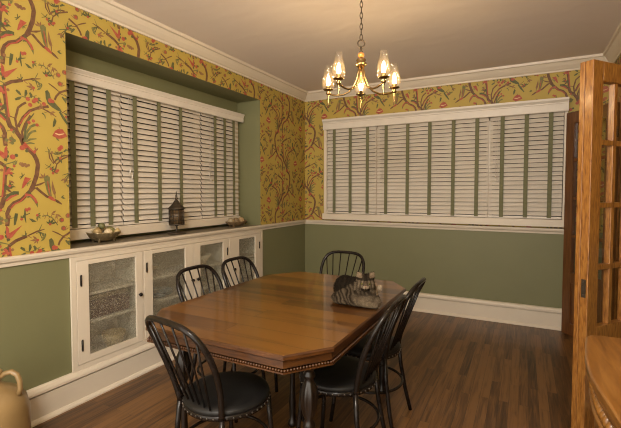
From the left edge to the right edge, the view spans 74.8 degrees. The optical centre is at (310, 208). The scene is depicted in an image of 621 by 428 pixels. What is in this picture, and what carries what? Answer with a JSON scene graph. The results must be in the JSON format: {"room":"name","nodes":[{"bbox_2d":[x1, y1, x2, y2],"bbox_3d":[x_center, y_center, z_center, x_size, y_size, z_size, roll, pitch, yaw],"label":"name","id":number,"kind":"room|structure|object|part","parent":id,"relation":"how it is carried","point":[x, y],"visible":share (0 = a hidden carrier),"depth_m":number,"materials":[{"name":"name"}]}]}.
{"room":"dining room","nodes":[
{"label":"dining room","id":0,"kind":"room"},
{"bbox_2d":[0,0,304,390],"bbox_3d":[-1.530,-0.073,2.925,0.402,2.610,5.500,1,3,28],"label":"wall","id":1,"kind":"structure","parent":0,"point":[39,38],"depth_m":2.49,"materials":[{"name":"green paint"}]},
{"bbox_2d":[27,342,178,427],"bbox_3d":[-1.336,1.131,2.871,0.040,0.210,5.500,1,3,28],"label":"baseboard","id":2,"kind":"structure","parent":1,"relation":"attached to","point":[48,400],"depth_m":2.65,"materials":[{"name":"white paint"}]},
{"bbox_2d":[66,84,239,240],"bbox_3d":[-1.258,-0.403,3.559,0.105,1.180,2.050,1,3,28],"label":"window","id":3,"kind":"structure","parent":1,"relation":"in","point":[75,234],"depth_m":3.38,"materials":[{"name":"white paint"}]},
{"bbox_2d":[66,80,122,228],"bbox_3d":[-1.586,-0.390,2.895,0.054,1.053,0.520,1,3,28],"label":"blind","id":4,"kind":"object","parent":3,"relation":"attached to","point":[103,207],"visible":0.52,"depth_m":2.92,"materials":[{"name":"beige paint"}]},
{"bbox_3d":[-1.592,0.125,2.918,0.040,0.021,0.520,1,3,28],"label":"rail","id":5,"kind":"part","parent":4,"relation":"part of","materials":[{"name":"beige paint"}]},
{"bbox_3d":[-1.273,0.151,3.553,0.105,0.072,1.985,1,3,28],"label":"sill","id":6,"kind":"part","parent":3,"relation":"part of","materials":[{"name":"white paint"}]},
{"bbox_2d":[66,65,244,122],"bbox_3d":[-1.233,-0.940,3.529,0.096,0.086,2.037,1,3,28],"label":"blind valance","id":7,"kind":"object","parent":3,"relation":"attached to","point":[74,74],"visible":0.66,"depth_m":3.26,"materials":[{"name":"beige paint"}]},
{"bbox_2d":[119,93,201,224],"bbox_3d":[-1.260,-0.415,3.516,0.054,1.053,0.859,1,3,28],"label":"blind","id":8,"kind":"object","parent":3,"relation":"attached to","point":[161,190],"visible":0.93,"depth_m":3.43,"materials":[{"name":"beige paint"}]},
{"bbox_3d":[-1.411,-0.562,3.178,0.012,0.663,0.030,1,3,28],"label":"pull cord","id":9,"kind":"part","parent":8,"relation":"part of","materials":[{"name":"white fabric"}]},
{"bbox_3d":[-1.266,0.100,3.540,0.040,0.021,0.859,1,3,28],"label":"rail","id":10,"kind":"part","parent":8,"relation":"part of","materials":[{"name":"beige paint"}]},
{"bbox_2d":[199,112,238,217],"bbox_3d":[-0.926,-0.441,4.155,0.054,1.053,0.557,1,3,28],"label":"blind","id":11,"kind":"object","parent":3,"relation":"attached to","point":[221,199],"visible":0.94,"depth_m":4.13,"materials":[{"name":"beige paint"}]},
{"bbox_3d":[-0.990,-0.594,3.982,0.012,0.663,0.030,1,3,28],"label":"pull cord","id":12,"kind":"part","parent":11,"relation":"part of","materials":[{"name":"white fabric"}]},
{"bbox_3d":[-0.932,0.075,4.179,0.040,0.021,0.557,1,3,28],"label":"rail","id":13,"kind":"part","parent":11,"relation":"part of","materials":[{"name":"beige paint"}]},
{"bbox_2d":[0,220,305,267],"bbox_3d":[-1.338,0.268,2.837,0.036,0.055,5.500,1,3,28],"label":"trim","id":14,"kind":"structure","parent":1,"relation":"attached to","point":[16,260],"depth_m":2.85,"materials":[{"name":"white paint"}]},
{"bbox_2d":[69,230,262,372],"bbox_3d":[-1.137,0.633,3.543,0.349,0.730,2.100,1,3,28],"label":"built-in cabinet","id":15,"kind":"object","parent":1,"relation":"attached to","point":[130,269],"visible":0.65,"depth_m":3.08,"materials":[{"name":"paint"}]},
{"bbox_2d":[89,291,129,319],"bbox_3d":[-1.506,0.679,2.897,0.200,0.125,0.340,1,3,28],"label":"storage box","id":16,"kind":"object","parent":15,"relation":"on","point":[107,305],"visible":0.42,"depth_m":2.85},
{"bbox_2d":[89,287,125,300],"bbox_3d":[-1.506,0.601,2.893,0.180,0.030,0.300,1,3,28],"label":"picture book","id":17,"kind":"object","parent":16,"relation":"on","point":[120,290],"visible":0.27,"depth_m":2.85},
{"bbox_3d":[-1.371,0.659,2.803,0.016,0.667,0.500,1,3,28],"label":"cabinet door","id":18,"kind":"part","parent":15,"relation":"part of","materials":[{"name":"white paint"}]},
{"bbox_2d":[101,327,125,346],"bbox_3d":[-1.446,0.949,2.978,0.164,0.100,0.164,1,3,28],"label":"woven bowl","id":19,"kind":"object","parent":15,"relation":"in","point":[112,336],"visible":0.88,"depth_m":2.94,"materials":[{"name":"beige wicker"}]},
{"bbox_2d":[152,262,159,268],"bbox_3d":[-1.325,0.492,3.235,0.230,0.092,0.230,1,3,28],"label":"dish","id":20,"kind":"object","parent":15,"relation":"on","point":[154,264],"visible":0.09,"depth_m":3.30,"materials":[{"name":"white ceramic"}]},
{"bbox_2d":[153,291,172,297],"bbox_3d":[-1.264,0.711,3.359,0.240,0.025,0.240,1,3,28],"label":"plate","id":21,"kind":"object","parent":15,"relation":"on","point":[172,291],"visible":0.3,"depth_m":3.31,"materials":[{"name":"white ceramic"}]},
{"bbox_2d":[153,290,172,295],"bbox_3d":[-1.264,0.697,3.358,0.240,0.025,0.240,1,3,28],"label":"plate","id":22,"kind":"object","parent":21,"relation":"on","point":[171,290],"visible":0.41,"depth_m":3.31,"materials":[{"name":"white ceramic"}]},
{"bbox_2d":[153,286,172,294],"bbox_3d":[-1.264,0.684,3.358,0.240,0.025,0.240,1,3,28],"label":"plate","id":23,"kind":"object","parent":22,"relation":"on","point":[161,289],"visible":0.74,"depth_m":3.40,"materials":[{"name":"white ceramic"}]},
{"bbox_2d":[70,224,256,248],"bbox_3d":[-1.159,0.233,3.538,0.301,0.040,2.076,1,3,28],"label":"countertop","id":24,"kind":"structure","parent":15,"relation":"on","point":[191,231],"depth_m":3.26,"materials":[{"name":"black stone"}]},
{"bbox_2d":[86,231,120,242],"bbox_3d":[-1.489,0.201,2.920,0.186,0.074,0.268,1,3,28],"label":"bowl","id":25,"kind":"object","parent":24,"relation":"on","point":[99,237],"visible":0.93,"depth_m":2.85,"materials":[{"name":"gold metal"}]},
{"bbox_2d":[92,227,101,232],"bbox_3d":[-1.505,0.162,2.861,0.062,0.063,0.059,1,3,28],"label":"gourd","id":26,"kind":"object","parent":25,"relation":"in","point":[96,230],"visible":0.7,"depth_m":2.84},
{"bbox_2d":[98,223,104,228],"bbox_3d":[-1.499,0.125,2.909,0.048,0.047,0.047,1,3,28],"label":"gourd","id":27,"kind":"object","parent":25,"relation":"in","point":[100,225],"visible":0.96,"depth_m":2.89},
{"bbox_2d":[103,228,112,232],"bbox_3d":[-1.455,0.170,2.911,0.057,0.060,0.060,1,3,28],"label":"gourd","id":28,"kind":"object","parent":25,"relation":"in","point":[107,230],"visible":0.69,"depth_m":2.89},
{"bbox_2d":[167,191,185,233],"bbox_3d":[-1.150,0.031,3.475,0.156,0.368,0.156,0,2,10],"label":"candle lantern","id":29,"kind":"object","parent":24,"relation":"on","point":[176,210],"visible":1,"depth_m":3.44,"materials":[{"name":"metal"}]},
{"bbox_3d":[-1.150,0.069,3.477,0.098,0.118,0.098,1,3,33],"label":"amber panel","id":30,"kind":"part","parent":29,"relation":"part of","materials":[{"name":"brown glass"}]},
{"bbox_2d":[226,220,246,226],"bbox_3d":[-0.776,0.157,4.227,0.136,0.056,0.352,1,3,28],"label":"bowl","id":31,"kind":"object","parent":24,"relation":"on","point":[242,223],"visible":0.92,"depth_m":4.16,"materials":[{"name":"brown wicker"}]},
{"bbox_3d":[-1.131,0.641,3.263,0.016,0.667,0.509,1,3,28],"label":"cabinet door","id":32,"kind":"part","parent":15,"relation":"part of","materials":[{"name":"white paint"}]},
{"bbox_2d":[89,252,253,295],"bbox_3d":[-1.168,0.535,3.555,0.257,0.018,2.038,1,3,28],"label":"shelf","id":33,"kind":"object","parent":15,"relation":"attached to","point":[109,283],"depth_m":3.15,"materials":[{"name":"paint"}]},
{"bbox_2d":[90,269,253,323],"bbox_3d":[-1.168,0.724,3.563,0.257,0.018,2.038,1,3,28],"label":"shelf","id":34,"kind":"object","parent":15,"relation":"attached to","point":[174,295],"depth_m":3.38,"materials":[{"name":"paint"}]},
{"bbox_2d":[200,253,210,263],"bbox_3d":[-1.037,0.471,3.784,0.220,0.090,0.220,1,3,28],"label":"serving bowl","id":35,"kind":"object","parent":15,"relation":"on","point":[204,257],"visible":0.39,"depth_m":3.74,"materials":[{"name":"white ceramic"}]},
{"bbox_3d":[-0.902,0.623,3.699,0.016,0.667,0.466,1,3,28],"label":"cabinet door","id":36,"kind":"part","parent":15,"relation":"part of","materials":[{"name":"white paint"}]},
{"bbox_3d":[-0.668,0.605,4.146,0.016,0.667,0.515,1,3,28],"label":"cabinet door","id":37,"kind":"part","parent":15,"relation":"part of","materials":[{"name":"white paint"}]},
{"bbox_2d":[59,0,307,101],"bbox_3d":[-1.313,-1.322,2.761,0.092,0.104,5.500,1,3,28],"label":"trim","id":38,"kind":"structure","parent":1,"relation":"attached to","point":[109,10],"depth_m":3.23,"materials":[{"name":"white paint"}]},
{"bbox_2d":[33,310,572,427],"bbox_3d":[0.662,1.315,1.888,5.300,0.080,5.600,1,3,28],"label":"floor","id":39,"kind":"structure","parent":0,"point":[460,372],"depth_m":2.75,"materials":[{"name":"brown wood"}]},
{"bbox_2d":[0,368,30,427],"bbox_3d":[-1.561,1.031,1.996,0.304,0.480,0.304,1,3,28],"label":"jug","id":40,"kind":"object","parent":39,"relation":"on","point":[15,409],"visible":1,"depth_m":1.98,"materials":[{"name":"beige ceramic"}]},
{"bbox_3d":[-1.479,0.855,2.000,0.110,0.130,0.026,0,2,-7],"label":"jug handle","id":41,"kind":"part","parent":40,"relation":"part of","materials":[{"name":"beige ceramic"}]},
{"bbox_2d":[145,315,273,427],"bbox_3d":[-0.420,0.851,1.798,0.402,0.860,0.520,2,3,38],"label":"chair","id":42,"kind":"object","parent":39,"relation":"on","point":[222,397],"visible":1,"depth_m":1.72,"materials":[{"name":"black wood"}]},
{"bbox_3d":[-0.620,1.064,1.812,0.098,0.434,0.026,-1,2,-21],"label":"leg","id":43,"kind":"part","parent":42,"relation":"part of","materials":[{"name":"black paint"}]},
{"bbox_3d":[-0.364,1.072,1.615,0.026,0.434,0.098,0,2,6],"label":"leg","id":44,"kind":"part","parent":42,"relation":"part of","materials":[{"name":"black paint"}]},
{"bbox_3d":[-0.382,0.827,1.847,0.386,0.043,0.386,2,3,38],"label":"seat","id":45,"kind":"part","parent":42,"relation":"part of","materials":[{"name":"black leather"}]},
{"bbox_3d":[-0.405,1.053,2.063,0.025,0.433,0.073,0,2,1],"label":"leg","id":46,"kind":"part","parent":42,"relation":"part of","materials":[{"name":"black paint"}]},
{"bbox_3d":[-0.175,1.060,1.887,0.073,0.433,0.025,-1,2,-15],"label":"leg","id":47,"kind":"part","parent":42,"relation":"part of","materials":[{"name":"black paint"}]},
{"bbox_2d":[176,264,265,422],"bbox_3d":[-0.570,0.818,2.621,0.520,0.860,0.402,1,3,28],"label":"chair","id":48,"kind":"object","parent":39,"relation":"on","point":[179,288],"visible":0.13,"depth_m":2.65,"materials":[{"name":"black paint"}]},
{"bbox_3d":[-0.750,1.034,2.541,0.098,0.434,0.026,0,2,-4],"label":"leg","id":49,"kind":"part","parent":48,"relation":"part of","materials":[{"name":"black paint"}]},
{"bbox_3d":[-0.600,1.023,2.828,0.026,0.434,0.098,-1,3,-31],"label":"leg","id":50,"kind":"part","parent":48,"relation":"part of","materials":[{"name":"black paint"}]},
{"bbox_3d":[-0.449,1.040,2.403,0.025,0.433,0.073,-1,3,-25],"label":"leg","id":51,"kind":"part","parent":48,"relation":"part of","materials":[{"name":"black paint"}]},
{"bbox_3d":[-0.314,1.029,2.659,0.073,0.433,0.025,0,2,-9],"label":"leg","id":52,"kind":"part","parent":48,"relation":"part of","materials":[{"name":"black paint"}]},
{"bbox_2d":[221,256,299,391],"bbox_3d":[-0.363,0.803,2.987,0.520,0.860,0.402,1,3,28],"label":"chair","id":53,"kind":"object","parent":39,"relation":"on","point":[225,278],"visible":0.08,"depth_m":3.03,"materials":[{"name":"black paint"}]},
{"bbox_3d":[-0.242,1.025,2.768,0.025,0.433,0.073,-1,3,-25],"label":"leg","id":54,"kind":"part","parent":53,"relation":"part of","materials":[{"name":"black paint"}]},
{"bbox_2d":[146,272,405,427],"bbox_3d":[-0.106,0.887,2.343,1.024,0.740,1.447,1,3,28],"label":"dining table","id":55,"kind":"object","parent":39,"relation":"on","point":[283,323],"visible":0.73,"depth_m":1.93,"materials":[{"name":"orange wood"}]},
{"bbox_3d":[-0.628,0.920,2.006,0.073,0.700,0.073,0,2,5],"label":"leg","id":56,"kind":"part","parent":55,"relation":"part of","materials":[{"name":"brown wood"}]},
{"bbox_3d":[-0.106,0.581,2.331,1.019,0.017,1.440,1,3,28],"label":"bead molding","id":57,"kind":"part","parent":55,"relation":"part of","materials":[{"name":"orange wood"}]},
{"bbox_3d":[-0.107,0.907,2.342,0.073,0.700,0.073,-2,3,-40],"label":"leg","id":58,"kind":"part","parent":55,"relation":"part of","materials":[{"name":"brown wood"}]},
{"bbox_3d":[-0.008,0.933,1.681,0.073,0.700,0.073,-2,3,-40],"label":"leg","id":59,"kind":"part","parent":55,"relation":"part of","materials":[{"name":"brown wood"}]},
{"bbox_2d":[331,271,381,308],"bbox_3d":[0.254,0.422,2.233,0.312,0.192,0.226,1,3,28],"label":"cat","id":60,"kind":"object","parent":55,"relation":"on","point":[360,290],"visible":1,"depth_m":2.16},
{"bbox_3d":[0.477,0.891,2.725,0.073,0.700,0.073,-2,3,-40],"label":"leg","id":61,"kind":"part","parent":55,"relation":"part of","materials":[{"name":"brown wood"}]},
{"bbox_2d":[319,250,364,276],"bbox_3d":[0.174,0.794,3.221,0.402,0.860,0.520,1,3,28],"label":"chair","id":62,"kind":"object","parent":39,"relation":"on","point":[335,251],"visible":0.13,"depth_m":3.41,"materials":[{"name":"black paint"}]},
{"bbox_2d":[296,294,406,427],"bbox_3d":[0.191,0.842,2.020,0.520,0.860,0.402,1,3,28],"label":"chair","id":63,"kind":"object","parent":39,"relation":"on","point":[349,376],"visible":0.75,"depth_m":1.92,"materials":[{"name":"black paint"}]},
{"bbox_3d":[-0.064,1.056,1.998,0.073,0.433,0.025,0,2,-9],"label":"leg","id":64,"kind":"part","parent":63,"relation":"part of","materials":[{"name":"black paint"}]},
{"bbox_3d":[0.070,1.046,2.255,0.025,0.433,0.073,-1,3,-25],"label":"leg","id":65,"kind":"part","parent":63,"relation":"part of","materials":[{"name":"black paint"}]},
{"bbox_3d":[0.136,0.819,2.048,0.386,0.043,0.386,1,3,28],"label":"seat","id":66,"kind":"part","parent":63,"relation":"part of","materials":[{"name":"black leather"}]},
{"bbox_3d":[0.221,1.063,1.830,0.026,0.434,0.098,-1,3,-31],"label":"leg","id":67,"kind":"part","parent":63,"relation":"part of","materials":[{"name":"black paint"}]},
{"bbox_3d":[0.371,1.052,2.117,0.098,0.434,0.026,0,2,-4],"label":"leg","id":68,"kind":"part","parent":63,"relation":"part of","materials":[{"name":"black paint"}]},
{"bbox_2d":[329,277,425,427],"bbox_3d":[0.398,0.826,2.419,0.520,0.860,0.402,1,3,28],"label":"chair","id":69,"kind":"object","parent":39,"relation":"on","point":[392,349],"visible":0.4,"depth_m":2.30,"materials":[{"name":"black paint"}]},
{"bbox_3d":[0.143,1.040,2.398,0.073,0.433,0.025,0,2,-9],"label":"leg","id":70,"kind":"part","parent":69,"relation":"part of","materials":[{"name":"black paint"}]},
{"bbox_3d":[0.343,0.803,2.447,0.386,0.043,0.386,1,3,28],"label":"seat","id":71,"kind":"part","parent":69,"relation":"part of","materials":[{"name":"black leather"}]},
{"bbox_3d":[0.428,1.047,2.230,0.026,0.434,0.098,-1,3,-31],"label":"leg","id":72,"kind":"part","parent":69,"relation":"part of","materials":[{"name":"black paint"}]},
{"bbox_3d":[0.578,1.035,2.516,0.098,0.434,0.026,0,2,-4],"label":"leg","id":73,"kind":"part","parent":69,"relation":"part of","materials":[{"name":"black paint"}]},
{"bbox_2d":[585,335,620,427],"bbox_3d":[0.931,0.888,0.924,0.487,0.852,0.976,1,3,28],"label":"sideboard","id":74,"kind":"object","parent":39,"relation":"on","point":[602,353],"visible":1,"depth_m":1.12,"materials":[{"name":"brown wood"}]},
{"bbox_3d":[0.753,0.543,1.002,0.078,0.085,0.972,1,3,30],"label":"carved trim","id":75,"kind":"part","parent":74,"relation":"part of","materials":[{"name":"brown wood"}]},
{"bbox_2d":[112,0,620,90],"bbox_3d":[0.662,-1.373,1.780,5.300,0.080,5.600,1,3,28],"label":"ceiling","id":76,"kind":"structure","parent":0,"point":[296,42],"depth_m":3.17,"materials":[{"name":"beige paint"}]},
{"bbox_2d":[323,0,400,108],"bbox_3d":[0.291,-1.005,2.502,0.480,0.712,0.494,1,3,28],"label":"chandelier","id":77,"kind":"object","parent":76,"relation":"hanging from","point":[361,63],"visible":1,"depth_m":2.49,"materials":[{"name":"gold metal"}]},
{"bbox_3d":[0.160,-0.807,2.345,0.024,0.066,0.023,1,3,28],"label":"candle bulb","id":78,"kind":"part","parent":77,"relation":"part of","materials":[{"name":"beige glass"}]},
{"bbox_3d":[0.208,-0.799,2.551,0.208,0.180,0.012,1,3,25],"label":"arm","id":79,"kind":"part","parent":77,"relation":"part of","materials":[{"name":"gold metal"}]},
{"bbox_3d":[0.233,-0.794,2.424,0.012,0.180,0.208,2,3,43],"label":"arm","id":80,"kind":"part","parent":77,"relation":"part of","materials":[{"name":"gold metal"}]},
{"bbox_3d":[0.308,-1.182,2.489,0.017,0.309,0.017,2,3,44],"label":"chain","id":81,"kind":"part","parent":77,"relation":"part of","materials":[{"name":"metal"}]},
{"bbox_3d":[0.322,-0.802,2.614,0.012,0.179,0.208,0,2,7],"label":"arm","id":82,"kind":"part","parent":77,"relation":"part of","materials":[{"name":"gold metal"}]},
{"bbox_3d":[0.362,-0.793,2.409,0.012,0.180,0.208,-1,3,-29],"label":"arm","id":83,"kind":"part","parent":77,"relation":"part of","materials":[{"name":"gold metal"}]},
{"bbox_3d":[0.416,-0.798,2.526,0.208,0.180,0.012,0,2,-11],"label":"arm","id":84,"kind":"part","parent":77,"relation":"part of","materials":[{"name":"gold metal"}]},
{"bbox_3d":[0.414,-0.806,2.314,0.024,0.066,0.023,1,3,28],"label":"candle bulb","id":85,"kind":"part","parent":77,"relation":"part of","materials":[{"name":"beige glass"}]},
{"bbox_2d":[305,70,608,308],"bbox_3d":[1.942,-0.127,4.276,5.300,2.610,0.122,1,3,28],"label":"wall","id":86,"kind":"structure","parent":0,"point":[510,267],"depth_m":4.46,"materials":[{"name":"green paint"}]},
{"bbox_2d":[305,220,563,233],"bbox_3d":[1.200,0.198,4.591,2.905,0.055,0.036,1,3,28],"label":"trim","id":87,"kind":"structure","parent":86,"relation":"attached to","point":[324,222],"depth_m":4.45,"materials":[{"name":"white paint"}]},
{"bbox_2d":[322,111,567,226],"bbox_3d":[1.307,-0.417,4.492,2.593,1.148,0.076,1,3,28],"label":"window","id":88,"kind":"structure","parent":86,"relation":"in","point":[487,220],"depth_m":4.43,"materials":[{"name":"white paint"}]},
{"bbox_2d":[327,127,376,213],"bbox_3d":[0.482,-0.472,4.904,0.631,1.070,0.054,1,3,28],"label":"blind","id":89,"kind":"object","parent":88,"relation":"attached to","point":[357,197],"visible":0.99,"depth_m":4.89,"materials":[{"name":"beige paint"}]},
{"bbox_3d":[0.486,0.051,4.931,0.631,0.021,0.040,1,3,28],"label":"rail","id":90,"kind":"part","parent":89,"relation":"part of","materials":[{"name":"beige paint"}]},
{"bbox_2d":[377,118,488,216],"bbox_3d":[1.302,-0.455,4.475,1.192,1.070,0.054,1,3,28],"label":"blind","id":91,"kind":"object","parent":88,"relation":"attached to","point":[419,180],"visible":0.99,"depth_m":4.45,"materials":[{"name":"beige paint"}]},
{"bbox_3d":[1.306,0.069,4.502,1.192,0.021,0.040,1,3,28],"label":"rail","id":92,"kind":"part","parent":91,"relation":"part of","materials":[{"name":"beige paint"}]},
{"bbox_3d":[1.306,0.120,4.513,2.593,0.073,0.074,1,3,28],"label":"sill","id":93,"kind":"part","parent":88,"relation":"part of","materials":[{"name":"white paint"}]},
{"bbox_2d":[489,112,563,218],"bbox_3d":[2.128,-0.438,4.043,0.643,1.070,0.054,1,3,28],"label":"blind","id":94,"kind":"object","parent":88,"relation":"attached to","point":[515,195],"visible":0.98,"depth_m":4.03,"materials":[{"name":"beige paint"}]},
{"bbox_3d":[1.892,-0.605,4.136,0.030,0.674,0.012,1,3,28],"label":"pull cord","id":95,"kind":"part","parent":94,"relation":"part of","materials":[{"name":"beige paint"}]},
{"bbox_3d":[2.131,0.086,4.071,0.643,0.021,0.040,1,3,28],"label":"rail","id":96,"kind":"part","parent":94,"relation":"part of","materials":[{"name":"beige paint"}]},
{"bbox_2d":[322,97,568,129],"bbox_3d":[1.301,-1.008,4.448,2.576,0.126,0.110,1,3,28],"label":"blind valance","id":97,"kind":"object","parent":86,"relation":"attached to","point":[561,104],"visible":1,"depth_m":4.30,"materials":[{"name":"beige paint"}]},
{"bbox_2d":[305,53,608,101],"bbox_3d":[1.325,-1.389,4.430,3.216,0.104,0.092,1,3,28],"label":"trim","id":98,"kind":"structure","parent":86,"relation":"attached to","point":[571,63],"depth_m":4.23,"materials":[{"name":"white paint"}]},
{"bbox_2d":[403,291,561,330],"bbox_3d":[1.337,1.063,4.552,3.216,0.210,0.040,1,3,28],"label":"baseboard","id":99,"kind":"structure","parent":86,"relation":"attached to","point":[479,309],"depth_m":4.26,"materials":[{"name":"white paint"}]},
{"bbox_2d":[615,55,620,318],"bbox_3d":[1.547,-0.008,1.315,0.122,2.610,5.500,1,3,28],"label":"wall","id":100,"kind":"structure","parent":0,"point":[618,61],"depth_m":3.38,"materials":[{"name":"green paint"}]},
{"bbox_2d":[561,102,619,336],"bbox_3d":[2.471,0.156,3.612,0.044,2.082,0.510,0,2,-11],"label":"door","id":101,"kind":"structure","parent":100,"relation":"in","point":[568,284],"depth_m":3.77,"materials":[{"name":"brown wood"}]},
{"bbox_2d":[571,59,620,427],"bbox_3d":[1.758,0.222,2.356,0.589,2.052,0.078,-1,3,-24],"label":"door","id":102,"kind":"structure","parent":100,"relation":"in","point":[594,73],"depth_m":2.24,"materials":[{"name":"brown wood"}]},
{"bbox_3d":[1.498,0.441,2.236,0.008,0.100,0.024,-1,3,-24],"label":"latch plate","id":103,"kind":"part","parent":102,"relation":"part of","materials":[{"name":"metal"}]},
{"bbox_2d":[603,22,620,63],"bbox_3d":[1.454,-1.264,1.313,0.092,0.104,5.500,1,3,28],"label":"trim","id":104,"kind":"structure","parent":100,"relation":"attached to","point":[612,52],"depth_m":3.41,"materials":[{"name":"white paint"}]},
{"bbox_2d":[614,87,620,318],"bbox_3d":[2.350,0.115,2.865,0.152,2.240,1.320,1,3,28],"label":"trim","id":105,"kind":"structure","parent":100,"relation":"attached to","point":[619,88],"depth_m":3.38,"materials":[{"name":"brown wood"}]}
]}

